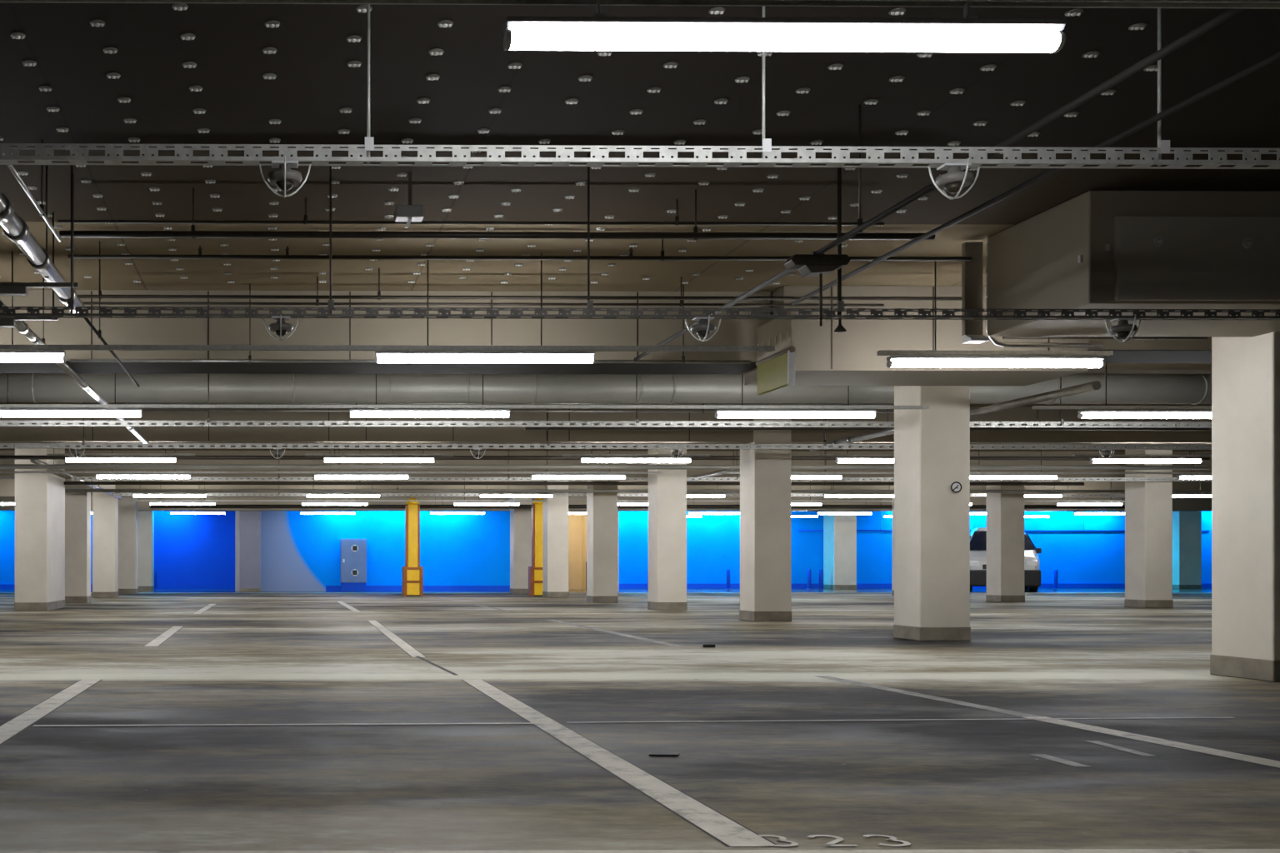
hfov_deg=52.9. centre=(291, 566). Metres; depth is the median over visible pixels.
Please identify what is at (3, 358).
diffuser
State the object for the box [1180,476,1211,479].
diffuser
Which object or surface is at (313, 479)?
pipe
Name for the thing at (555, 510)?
pillar
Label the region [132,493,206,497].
tube light
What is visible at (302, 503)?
diffuser
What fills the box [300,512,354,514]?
diffuser
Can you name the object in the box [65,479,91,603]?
pillar
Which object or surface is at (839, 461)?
diffuser
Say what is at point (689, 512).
tube light
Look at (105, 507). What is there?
pillar
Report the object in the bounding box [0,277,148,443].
pipe
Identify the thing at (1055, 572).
bollard
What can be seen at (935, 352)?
pipe
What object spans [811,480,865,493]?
pipe
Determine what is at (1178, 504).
ceiling beam
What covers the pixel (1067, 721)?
floor
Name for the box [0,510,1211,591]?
wall
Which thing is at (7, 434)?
ceiling beam
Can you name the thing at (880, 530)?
pipe
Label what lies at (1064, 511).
pipe
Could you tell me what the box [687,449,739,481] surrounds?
pipe
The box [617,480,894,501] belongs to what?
pipe
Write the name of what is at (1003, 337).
pipe
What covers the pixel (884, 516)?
tube light
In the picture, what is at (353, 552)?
door
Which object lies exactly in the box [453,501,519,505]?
tube light
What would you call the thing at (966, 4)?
pipe
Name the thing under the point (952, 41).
diffuser
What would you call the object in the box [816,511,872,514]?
tube light
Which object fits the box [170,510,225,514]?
tube light
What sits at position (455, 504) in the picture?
diffuser
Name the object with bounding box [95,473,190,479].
tube light
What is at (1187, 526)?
pillar
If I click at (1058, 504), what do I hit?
diffuser
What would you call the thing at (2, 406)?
pipe
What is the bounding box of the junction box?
[783,251,850,326]
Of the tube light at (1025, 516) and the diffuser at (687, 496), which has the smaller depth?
the diffuser at (687, 496)
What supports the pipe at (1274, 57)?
hanging from the ceiling
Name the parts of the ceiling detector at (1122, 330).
mounting plate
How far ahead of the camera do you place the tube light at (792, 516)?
35.88 m
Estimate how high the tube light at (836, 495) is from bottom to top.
0.087 m
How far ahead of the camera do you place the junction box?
6.03 m
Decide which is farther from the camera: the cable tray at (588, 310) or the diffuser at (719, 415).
the diffuser at (719, 415)
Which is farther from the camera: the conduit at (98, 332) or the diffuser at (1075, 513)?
the diffuser at (1075, 513)
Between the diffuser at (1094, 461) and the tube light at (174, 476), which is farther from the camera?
the tube light at (174, 476)
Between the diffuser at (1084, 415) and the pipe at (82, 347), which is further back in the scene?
the diffuser at (1084, 415)
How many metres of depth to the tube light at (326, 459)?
16.35 m
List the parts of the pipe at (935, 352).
hanger rod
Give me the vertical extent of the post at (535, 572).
2.470 m
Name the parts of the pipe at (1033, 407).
hanger rod, hanger rod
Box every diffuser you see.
[0,355,63,362]
[0,411,140,417]
[0,503,14,504]
[65,459,175,462]
[96,475,189,479]
[133,495,205,497]
[150,503,214,504]
[170,512,224,514]
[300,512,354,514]
[302,503,367,504]
[306,495,379,497]
[315,475,408,479]
[325,459,433,462]
[350,412,509,417]
[377,355,593,363]
[430,512,484,514]
[454,503,519,505]
[480,495,552,497]
[510,30,1060,52]
[532,475,624,479]
[568,512,586,514]
[581,459,690,462]
[686,495,724,497]
[686,515,701,517]
[717,413,874,418]
[791,476,841,479]
[791,503,821,505]
[791,515,817,517]
[825,495,894,497]
[837,459,894,463]
[890,360,1102,367]
[970,476,1057,479]
[970,513,986,514]
[1024,495,1061,497]
[1024,515,1049,517]
[1057,503,1122,505]
[1075,513,1124,514]
[1082,413,1211,418]
[1093,460,1200,463]
[1172,495,1211,497]
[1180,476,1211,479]
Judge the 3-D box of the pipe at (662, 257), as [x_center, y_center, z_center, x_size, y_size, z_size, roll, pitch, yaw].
[1.486,-2.065,7.816,5.850,0.171,0.030,0,0,-1]
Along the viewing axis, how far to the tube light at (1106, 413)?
11.36 m
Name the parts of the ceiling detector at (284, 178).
mounting plate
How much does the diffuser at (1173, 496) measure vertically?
0.048 m
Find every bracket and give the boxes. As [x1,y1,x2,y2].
[0,173,78,295]
[0,212,58,327]
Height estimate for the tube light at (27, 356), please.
0.087 m
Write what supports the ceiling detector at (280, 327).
attached to the cable tray at (588, 310)
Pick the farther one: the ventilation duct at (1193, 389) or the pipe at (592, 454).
the pipe at (592, 454)
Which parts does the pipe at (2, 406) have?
hanger rod, hanger rod, hanger rod, hanger rod, hanger rod, hanger rod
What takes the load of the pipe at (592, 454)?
hanging from the ceiling
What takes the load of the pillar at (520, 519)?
on the floor
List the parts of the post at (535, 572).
guard post, rail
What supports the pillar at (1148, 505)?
on the floor
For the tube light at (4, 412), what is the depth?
11.26 m
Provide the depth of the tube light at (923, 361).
8.45 m
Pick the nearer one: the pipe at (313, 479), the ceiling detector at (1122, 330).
the ceiling detector at (1122, 330)
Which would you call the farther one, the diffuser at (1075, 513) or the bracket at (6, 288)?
the diffuser at (1075, 513)
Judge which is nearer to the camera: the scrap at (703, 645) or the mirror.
the scrap at (703, 645)
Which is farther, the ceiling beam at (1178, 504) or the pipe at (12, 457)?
the ceiling beam at (1178, 504)
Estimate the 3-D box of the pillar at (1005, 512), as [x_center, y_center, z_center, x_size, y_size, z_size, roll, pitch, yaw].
[14.982,-0.704,25.368,0.512,2.888,0.532,0,0,-1]
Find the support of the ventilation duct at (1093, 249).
attached to the ceiling
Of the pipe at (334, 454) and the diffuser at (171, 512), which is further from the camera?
the diffuser at (171, 512)
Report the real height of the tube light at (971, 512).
0.087 m
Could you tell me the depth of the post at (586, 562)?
37.72 m
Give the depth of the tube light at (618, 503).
27.56 m
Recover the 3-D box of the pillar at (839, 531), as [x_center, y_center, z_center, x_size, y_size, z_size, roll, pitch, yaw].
[18.048,-0.704,39.781,0.749,2.888,0.792,0,0,-1]
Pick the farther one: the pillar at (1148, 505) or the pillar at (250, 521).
the pillar at (250, 521)
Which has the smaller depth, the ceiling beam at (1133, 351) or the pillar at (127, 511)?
the ceiling beam at (1133, 351)
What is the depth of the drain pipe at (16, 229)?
6.05 m
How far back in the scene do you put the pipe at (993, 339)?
8.00 m
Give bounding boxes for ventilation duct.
[0,373,1210,404]
[987,190,1279,337]
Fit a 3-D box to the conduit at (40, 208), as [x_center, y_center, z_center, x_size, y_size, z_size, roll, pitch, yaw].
[-1.253,-1.958,5.687,0.024,0.384,1.800,0,0,-1]
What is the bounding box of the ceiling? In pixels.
[0,2,1279,451]
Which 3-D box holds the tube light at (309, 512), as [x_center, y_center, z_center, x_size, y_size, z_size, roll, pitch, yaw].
[0.985,-1.467,32.962,1.500,0.087,0.063,0,0,-1]
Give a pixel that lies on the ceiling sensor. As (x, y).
(409, 212)
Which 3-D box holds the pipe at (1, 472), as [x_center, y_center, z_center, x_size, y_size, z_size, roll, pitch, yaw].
[-0.451,-1.815,19.196,12.700,0.669,0.040,0,0,-1]
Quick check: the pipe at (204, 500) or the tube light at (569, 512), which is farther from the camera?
the tube light at (569, 512)
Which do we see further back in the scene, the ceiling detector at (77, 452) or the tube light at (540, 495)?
the tube light at (540, 495)
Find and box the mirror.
[1036,548,1041,553]
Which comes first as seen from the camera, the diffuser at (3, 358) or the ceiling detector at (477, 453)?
the diffuser at (3, 358)
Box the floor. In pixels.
[0,589,1279,852]
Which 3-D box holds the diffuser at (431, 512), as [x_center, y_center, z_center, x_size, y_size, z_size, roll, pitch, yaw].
[4.525,-1.449,32.999,1.476,0.048,0.058,0,0,-1]
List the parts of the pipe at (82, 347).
hanger rod, hanger rod, hanger rod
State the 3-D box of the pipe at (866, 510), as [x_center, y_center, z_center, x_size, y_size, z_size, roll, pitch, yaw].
[15.144,-1.831,33.110,2.000,0.639,0.040,0,0,-1]
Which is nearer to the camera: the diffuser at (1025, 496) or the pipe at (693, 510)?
the diffuser at (1025, 496)
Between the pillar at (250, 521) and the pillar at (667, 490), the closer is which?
the pillar at (667, 490)
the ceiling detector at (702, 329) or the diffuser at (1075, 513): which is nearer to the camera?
the ceiling detector at (702, 329)
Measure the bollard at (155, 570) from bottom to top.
0.650 m
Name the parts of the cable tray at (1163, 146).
hanger rod, hanger rod, hanger rod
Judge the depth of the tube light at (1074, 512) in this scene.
33.16 m
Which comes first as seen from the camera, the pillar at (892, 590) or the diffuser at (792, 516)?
the pillar at (892, 590)
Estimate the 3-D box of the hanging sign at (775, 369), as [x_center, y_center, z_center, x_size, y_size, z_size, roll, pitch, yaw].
[3.606,-1.577,9.018,0.048,0.535,0.640,0,0,-1]
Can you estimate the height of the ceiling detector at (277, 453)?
0.121 m
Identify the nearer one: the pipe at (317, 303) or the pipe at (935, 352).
the pipe at (935, 352)
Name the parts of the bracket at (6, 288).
hanger rod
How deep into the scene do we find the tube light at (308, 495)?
24.67 m
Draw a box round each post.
[402,497,423,596]
[528,497,542,596]
[585,562,586,589]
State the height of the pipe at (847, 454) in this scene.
0.654 m
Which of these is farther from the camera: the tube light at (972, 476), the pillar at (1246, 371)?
the tube light at (972, 476)
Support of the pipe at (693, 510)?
hanging from the ceiling
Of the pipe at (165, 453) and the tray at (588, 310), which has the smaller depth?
the tray at (588, 310)
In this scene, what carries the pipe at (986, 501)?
hanging from the ceiling
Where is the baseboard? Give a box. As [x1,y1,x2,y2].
[0,583,1211,591]
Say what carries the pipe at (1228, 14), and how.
hanging from the ceiling
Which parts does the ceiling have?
plate, plate, plate, plate, plate, plate, plate, plate, plate, plate, plate, plate, plate, plate, plate, plate, plate, plate, plate, plate, plate, plate, plate, plate, plate, plate, plate, plate, plate, plate, plate, plate, plate, plate, plate, plate, plate, plate, plate, plate, plate, plate, plate, plate, plate, plate, plate, plate, plate, plate, plate, plate, plate, plate, plate, plate, plate, plate, plate, plate, plate, plate, plate, plate, plate, plate, plate, plate, plate, plate, plate, plate, plate, plate, plate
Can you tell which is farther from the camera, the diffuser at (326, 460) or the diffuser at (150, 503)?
the diffuser at (150, 503)
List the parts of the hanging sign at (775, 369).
sign panel, bracket plate, sign frame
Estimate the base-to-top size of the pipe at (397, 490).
0.725 m
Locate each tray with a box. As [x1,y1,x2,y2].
[0,4,1279,169]
[0,143,1279,169]
[0,153,1279,320]
[0,306,1279,320]
[0,373,1211,428]
[0,402,1211,449]
[71,446,1211,481]
[111,479,1201,496]
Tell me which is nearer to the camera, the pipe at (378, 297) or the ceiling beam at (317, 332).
the pipe at (378, 297)
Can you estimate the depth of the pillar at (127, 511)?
32.66 m
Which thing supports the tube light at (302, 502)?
attached to the pipe at (204, 500)
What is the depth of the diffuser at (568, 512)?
33.01 m
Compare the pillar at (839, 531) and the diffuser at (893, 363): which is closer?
the diffuser at (893, 363)
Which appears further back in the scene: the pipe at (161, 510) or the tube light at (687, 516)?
the tube light at (687, 516)
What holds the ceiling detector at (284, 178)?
attached to the cable tray at (1163, 146)
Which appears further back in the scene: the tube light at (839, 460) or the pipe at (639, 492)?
the pipe at (639, 492)
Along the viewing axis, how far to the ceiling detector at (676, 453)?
14.65 m
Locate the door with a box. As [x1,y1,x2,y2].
[340,539,366,591]
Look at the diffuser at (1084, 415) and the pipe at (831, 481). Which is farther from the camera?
the pipe at (831, 481)
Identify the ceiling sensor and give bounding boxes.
[394,173,424,228]
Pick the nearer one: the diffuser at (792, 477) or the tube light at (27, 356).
the tube light at (27, 356)
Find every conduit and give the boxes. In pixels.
[0,139,61,241]
[84,240,139,387]
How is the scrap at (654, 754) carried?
on the floor
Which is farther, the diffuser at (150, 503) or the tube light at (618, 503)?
the tube light at (618, 503)
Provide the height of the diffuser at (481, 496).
0.048 m
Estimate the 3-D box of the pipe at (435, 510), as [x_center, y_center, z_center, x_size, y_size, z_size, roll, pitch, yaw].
[4.525,-1.831,32.999,2.000,0.639,0.040,0,0,-1]
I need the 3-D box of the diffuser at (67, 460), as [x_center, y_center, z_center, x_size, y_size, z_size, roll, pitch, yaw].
[-2.306,-1.434,16.337,1.476,0.048,0.058,0,0,-1]
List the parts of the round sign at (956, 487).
sign plate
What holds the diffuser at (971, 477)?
attached to the tube light at (972, 476)
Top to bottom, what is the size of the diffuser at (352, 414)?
0.048 m
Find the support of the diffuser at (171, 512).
attached to the tube light at (179, 512)
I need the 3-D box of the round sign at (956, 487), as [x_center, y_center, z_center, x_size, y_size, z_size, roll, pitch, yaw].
[6.590,-0.785,11.984,0.112,0.112,0.008,0,0,-1]
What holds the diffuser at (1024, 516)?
attached to the tube light at (1025, 516)
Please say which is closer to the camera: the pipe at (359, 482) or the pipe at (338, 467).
the pipe at (338, 467)
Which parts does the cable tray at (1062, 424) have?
hanger rod, hanger rod, hanger rod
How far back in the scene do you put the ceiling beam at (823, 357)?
9.25 m
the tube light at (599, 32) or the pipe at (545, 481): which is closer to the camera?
the tube light at (599, 32)
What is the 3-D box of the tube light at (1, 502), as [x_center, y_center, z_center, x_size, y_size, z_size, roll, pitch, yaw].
[-5.938,-1.437,27.439,1.500,0.087,0.063,0,0,-1]
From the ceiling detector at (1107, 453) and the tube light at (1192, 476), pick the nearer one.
the ceiling detector at (1107, 453)
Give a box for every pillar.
[14,445,64,610]
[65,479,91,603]
[92,480,118,598]
[118,497,138,594]
[138,510,154,590]
[239,510,261,591]
[510,497,531,594]
[542,479,569,597]
[586,479,618,603]
[647,446,687,610]
[739,409,791,621]
[823,512,856,589]
[891,497,894,595]
[893,385,970,640]
[985,480,1024,602]
[1124,446,1173,608]
[1172,511,1201,589]
[1210,331,1279,682]
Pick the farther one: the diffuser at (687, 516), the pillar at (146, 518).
the pillar at (146, 518)
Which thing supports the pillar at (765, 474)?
on the floor
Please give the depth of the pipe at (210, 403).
13.92 m
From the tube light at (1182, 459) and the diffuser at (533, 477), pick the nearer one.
the tube light at (1182, 459)
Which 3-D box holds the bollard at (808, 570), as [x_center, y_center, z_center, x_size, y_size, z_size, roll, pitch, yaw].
[16.951,0.415,39.580,0.180,0.650,0.176,0,0,-1]
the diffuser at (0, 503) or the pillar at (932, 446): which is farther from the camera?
the diffuser at (0, 503)
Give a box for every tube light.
[0,349,65,362]
[0,407,142,417]
[0,501,14,504]
[65,455,176,462]
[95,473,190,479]
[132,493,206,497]
[149,501,215,504]
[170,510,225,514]
[300,510,354,514]
[301,501,367,505]
[306,493,379,497]
[314,473,408,479]
[323,455,434,462]
[349,408,509,418]
[375,350,594,363]
[430,511,484,514]
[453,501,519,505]
[479,493,552,497]
[503,13,1065,53]
[530,473,625,479]
[568,511,586,514]
[580,456,691,463]
[617,502,648,505]
[686,493,724,497]
[686,515,701,517]
[688,511,739,514]
[715,408,876,418]
[791,474,842,479]
[791,501,821,505]
[791,515,818,517]
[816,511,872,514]
[823,493,894,497]
[835,456,894,463]
[882,515,892,517]
[886,355,1104,368]
[970,474,1058,479]
[970,511,986,514]
[1024,493,1062,497]
[1024,515,1049,517]
[1055,501,1122,505]
[1073,511,1124,514]
[1077,409,1211,418]
[1090,456,1202,463]
[1172,493,1211,497]
[1176,474,1211,479]
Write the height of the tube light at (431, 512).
0.087 m
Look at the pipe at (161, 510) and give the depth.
32.91 m
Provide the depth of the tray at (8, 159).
4.37 m
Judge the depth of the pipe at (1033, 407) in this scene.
11.37 m
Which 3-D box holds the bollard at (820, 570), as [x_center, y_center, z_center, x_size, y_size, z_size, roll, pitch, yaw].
[17.335,0.415,39.584,0.180,0.650,0.176,0,0,-1]
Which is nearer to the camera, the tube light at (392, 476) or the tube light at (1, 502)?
the tube light at (392, 476)
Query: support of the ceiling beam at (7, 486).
attached to the ceiling
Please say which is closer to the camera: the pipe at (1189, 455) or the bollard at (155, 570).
the pipe at (1189, 455)
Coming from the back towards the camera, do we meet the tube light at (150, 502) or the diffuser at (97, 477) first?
the tube light at (150, 502)
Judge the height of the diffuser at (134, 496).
0.048 m
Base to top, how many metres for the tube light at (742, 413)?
0.087 m
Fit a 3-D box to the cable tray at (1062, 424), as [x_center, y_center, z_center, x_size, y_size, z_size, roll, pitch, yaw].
[3.618,-1.806,12.665,19.500,0.688,0.062,0,0,-1]
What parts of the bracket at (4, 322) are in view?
hanger rod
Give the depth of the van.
35.09 m
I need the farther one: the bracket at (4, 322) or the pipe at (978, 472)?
the pipe at (978, 472)
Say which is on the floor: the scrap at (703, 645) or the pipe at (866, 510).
the scrap at (703, 645)
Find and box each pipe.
[0,0,1279,17]
[0,165,84,313]
[0,251,774,351]
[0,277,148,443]
[0,373,929,409]
[0,449,661,474]
[0,453,1209,460]
[0,462,1209,469]
[30,448,121,499]
[46,449,194,455]
[58,198,884,226]
[59,188,934,240]
[64,480,1084,485]
[65,488,1209,493]
[68,239,971,261]
[70,284,750,364]
[76,268,961,300]
[81,276,884,306]
[120,480,219,493]
[125,402,894,405]
[129,479,546,501]
[142,403,894,413]
[150,497,1124,509]
[160,510,234,511]
[290,510,364,511]
[294,479,392,493]
[305,443,453,456]
[420,497,494,511]
[466,480,564,493]
[525,404,1209,430]
[561,443,709,456]
[568,510,623,511]
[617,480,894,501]
[633,8,1248,361]
[639,492,737,493]
[686,497,739,511]
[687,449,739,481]
[723,447,1211,474]
[791,50,1279,305]
[798,511,1210,531]
[807,497,880,511]
[809,380,1100,451]
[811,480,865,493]
[817,449,894,456]
[877,260,1113,355]
[985,243,1103,348]
[985,500,1124,502]
[1002,336,1207,339]
[1031,363,1211,409]
[1064,510,1124,511]
[1072,444,1211,457]
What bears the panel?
attached to the ventilation duct at (1093, 249)
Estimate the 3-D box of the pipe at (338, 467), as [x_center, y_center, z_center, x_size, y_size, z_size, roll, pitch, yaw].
[4.568,-1.815,18.449,19.008,0.670,0.070,0,0,-1]
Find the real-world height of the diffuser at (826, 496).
0.048 m
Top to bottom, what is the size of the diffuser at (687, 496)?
0.048 m
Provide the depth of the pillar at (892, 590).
30.52 m
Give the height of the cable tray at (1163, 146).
0.688 m
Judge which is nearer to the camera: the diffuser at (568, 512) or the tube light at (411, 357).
the tube light at (411, 357)
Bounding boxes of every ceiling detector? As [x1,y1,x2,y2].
[69,448,84,458]
[258,155,310,197]
[262,314,299,340]
[270,448,284,459]
[470,449,485,459]
[669,449,684,459]
[685,315,721,341]
[928,158,979,199]
[1099,449,1114,459]
[1105,316,1140,342]
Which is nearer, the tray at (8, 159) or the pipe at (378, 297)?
the tray at (8, 159)
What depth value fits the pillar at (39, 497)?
20.16 m
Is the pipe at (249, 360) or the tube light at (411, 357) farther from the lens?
the pipe at (249, 360)
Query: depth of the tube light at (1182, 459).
16.46 m
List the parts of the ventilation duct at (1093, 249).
panel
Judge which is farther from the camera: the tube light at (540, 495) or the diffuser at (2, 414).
the tube light at (540, 495)
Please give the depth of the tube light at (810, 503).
27.60 m
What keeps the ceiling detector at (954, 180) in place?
attached to the cable tray at (1163, 146)
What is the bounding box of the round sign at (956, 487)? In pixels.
[950,481,961,493]
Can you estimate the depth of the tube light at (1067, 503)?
27.67 m
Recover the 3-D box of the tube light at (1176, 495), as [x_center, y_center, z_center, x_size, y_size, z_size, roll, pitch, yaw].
[19.430,-1.520,25.855,1.500,0.087,0.063,0,0,-1]
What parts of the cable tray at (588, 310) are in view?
hanger rod, hanger rod, hanger rod, hanger rod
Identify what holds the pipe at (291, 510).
hanging from the ceiling
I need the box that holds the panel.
[961,242,989,343]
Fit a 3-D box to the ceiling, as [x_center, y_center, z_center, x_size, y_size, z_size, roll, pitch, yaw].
[9.802,-2.193,18.954,48.600,0.114,48.300,0,0,-1]
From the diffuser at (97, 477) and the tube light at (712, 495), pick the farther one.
the tube light at (712, 495)
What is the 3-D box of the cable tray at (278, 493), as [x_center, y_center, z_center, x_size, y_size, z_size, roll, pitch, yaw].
[10.377,-1.834,26.137,28.500,0.632,0.062,0,0,-1]
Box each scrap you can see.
[649,752,679,756]
[702,644,714,647]
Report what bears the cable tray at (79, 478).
hanging from the ceiling
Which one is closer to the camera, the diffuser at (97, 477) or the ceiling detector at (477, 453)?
the ceiling detector at (477, 453)
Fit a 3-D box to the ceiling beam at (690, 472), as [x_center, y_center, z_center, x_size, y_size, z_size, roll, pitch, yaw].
[9.762,-1.904,22.753,47.980,0.488,0.500,0,0,-1]
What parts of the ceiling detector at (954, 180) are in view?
mounting plate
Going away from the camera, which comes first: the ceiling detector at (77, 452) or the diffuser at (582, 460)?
the ceiling detector at (77, 452)
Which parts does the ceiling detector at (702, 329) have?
mounting plate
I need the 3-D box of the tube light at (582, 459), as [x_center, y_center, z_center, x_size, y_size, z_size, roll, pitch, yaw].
[4.673,-1.452,16.410,1.500,0.087,0.063,0,0,-1]
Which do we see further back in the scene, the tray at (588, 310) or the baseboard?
the baseboard
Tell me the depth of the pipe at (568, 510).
33.02 m
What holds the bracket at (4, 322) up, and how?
hanging from the ceiling
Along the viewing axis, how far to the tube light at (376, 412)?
11.29 m
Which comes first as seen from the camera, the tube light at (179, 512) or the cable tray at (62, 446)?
the cable tray at (62, 446)
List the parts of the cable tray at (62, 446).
hanger rod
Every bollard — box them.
[154,569,158,589]
[725,569,730,589]
[805,569,812,589]
[817,569,824,589]
[1052,569,1059,589]
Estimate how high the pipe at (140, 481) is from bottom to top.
0.649 m
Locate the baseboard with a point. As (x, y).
(160, 586)
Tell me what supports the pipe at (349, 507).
hanging from the ceiling
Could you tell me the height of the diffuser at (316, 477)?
0.048 m
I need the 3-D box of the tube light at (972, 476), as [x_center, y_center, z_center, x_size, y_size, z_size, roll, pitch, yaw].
[11.488,-1.437,19.321,1.500,0.087,0.063,0,0,-1]
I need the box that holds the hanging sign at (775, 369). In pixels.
[755,311,795,394]
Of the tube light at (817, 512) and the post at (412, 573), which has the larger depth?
the tube light at (817, 512)
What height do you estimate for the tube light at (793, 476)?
0.087 m
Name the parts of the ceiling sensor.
blade, ceiling stem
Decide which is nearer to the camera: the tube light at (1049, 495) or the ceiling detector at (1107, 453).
the ceiling detector at (1107, 453)
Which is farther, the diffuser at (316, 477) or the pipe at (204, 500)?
the pipe at (204, 500)
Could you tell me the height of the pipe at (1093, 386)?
0.629 m
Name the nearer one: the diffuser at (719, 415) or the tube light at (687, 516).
the diffuser at (719, 415)
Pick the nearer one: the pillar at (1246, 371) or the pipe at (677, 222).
the pipe at (677, 222)
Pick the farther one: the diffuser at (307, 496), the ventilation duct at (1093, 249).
the diffuser at (307, 496)
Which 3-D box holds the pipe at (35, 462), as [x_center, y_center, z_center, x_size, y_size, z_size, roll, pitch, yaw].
[-3.966,-1.856,23.310,0.098,0.589,10.100,0,0,-1]
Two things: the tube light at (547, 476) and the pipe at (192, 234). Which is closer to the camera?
the pipe at (192, 234)
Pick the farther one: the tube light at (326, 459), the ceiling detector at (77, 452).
the tube light at (326, 459)
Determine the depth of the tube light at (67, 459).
16.31 m
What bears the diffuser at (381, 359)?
attached to the tube light at (411, 357)
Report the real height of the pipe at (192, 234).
0.287 m
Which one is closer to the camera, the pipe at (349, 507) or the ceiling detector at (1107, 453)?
the ceiling detector at (1107, 453)
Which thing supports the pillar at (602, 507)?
on the floor
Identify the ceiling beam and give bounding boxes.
[0,290,770,374]
[0,406,1211,444]
[0,450,1211,479]
[0,479,1211,498]
[0,497,1211,511]
[744,285,1087,385]
[1087,336,1211,363]
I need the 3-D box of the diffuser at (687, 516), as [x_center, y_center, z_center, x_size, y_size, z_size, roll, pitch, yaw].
[11.425,-1.479,35.872,1.476,0.048,0.058,0,0,-1]
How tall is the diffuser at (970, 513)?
0.048 m
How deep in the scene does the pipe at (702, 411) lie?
13.62 m
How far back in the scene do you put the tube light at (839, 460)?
16.42 m
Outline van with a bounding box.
[970,527,1041,592]
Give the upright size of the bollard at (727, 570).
0.650 m
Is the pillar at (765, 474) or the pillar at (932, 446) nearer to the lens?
the pillar at (932, 446)
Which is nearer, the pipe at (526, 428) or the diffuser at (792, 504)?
the pipe at (526, 428)
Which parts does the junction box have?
drop rod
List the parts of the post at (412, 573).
guard post, rail, rail, guard post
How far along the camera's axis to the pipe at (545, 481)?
24.71 m
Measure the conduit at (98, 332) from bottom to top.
0.642 m
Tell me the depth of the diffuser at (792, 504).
27.61 m
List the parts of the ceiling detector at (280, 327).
mounting plate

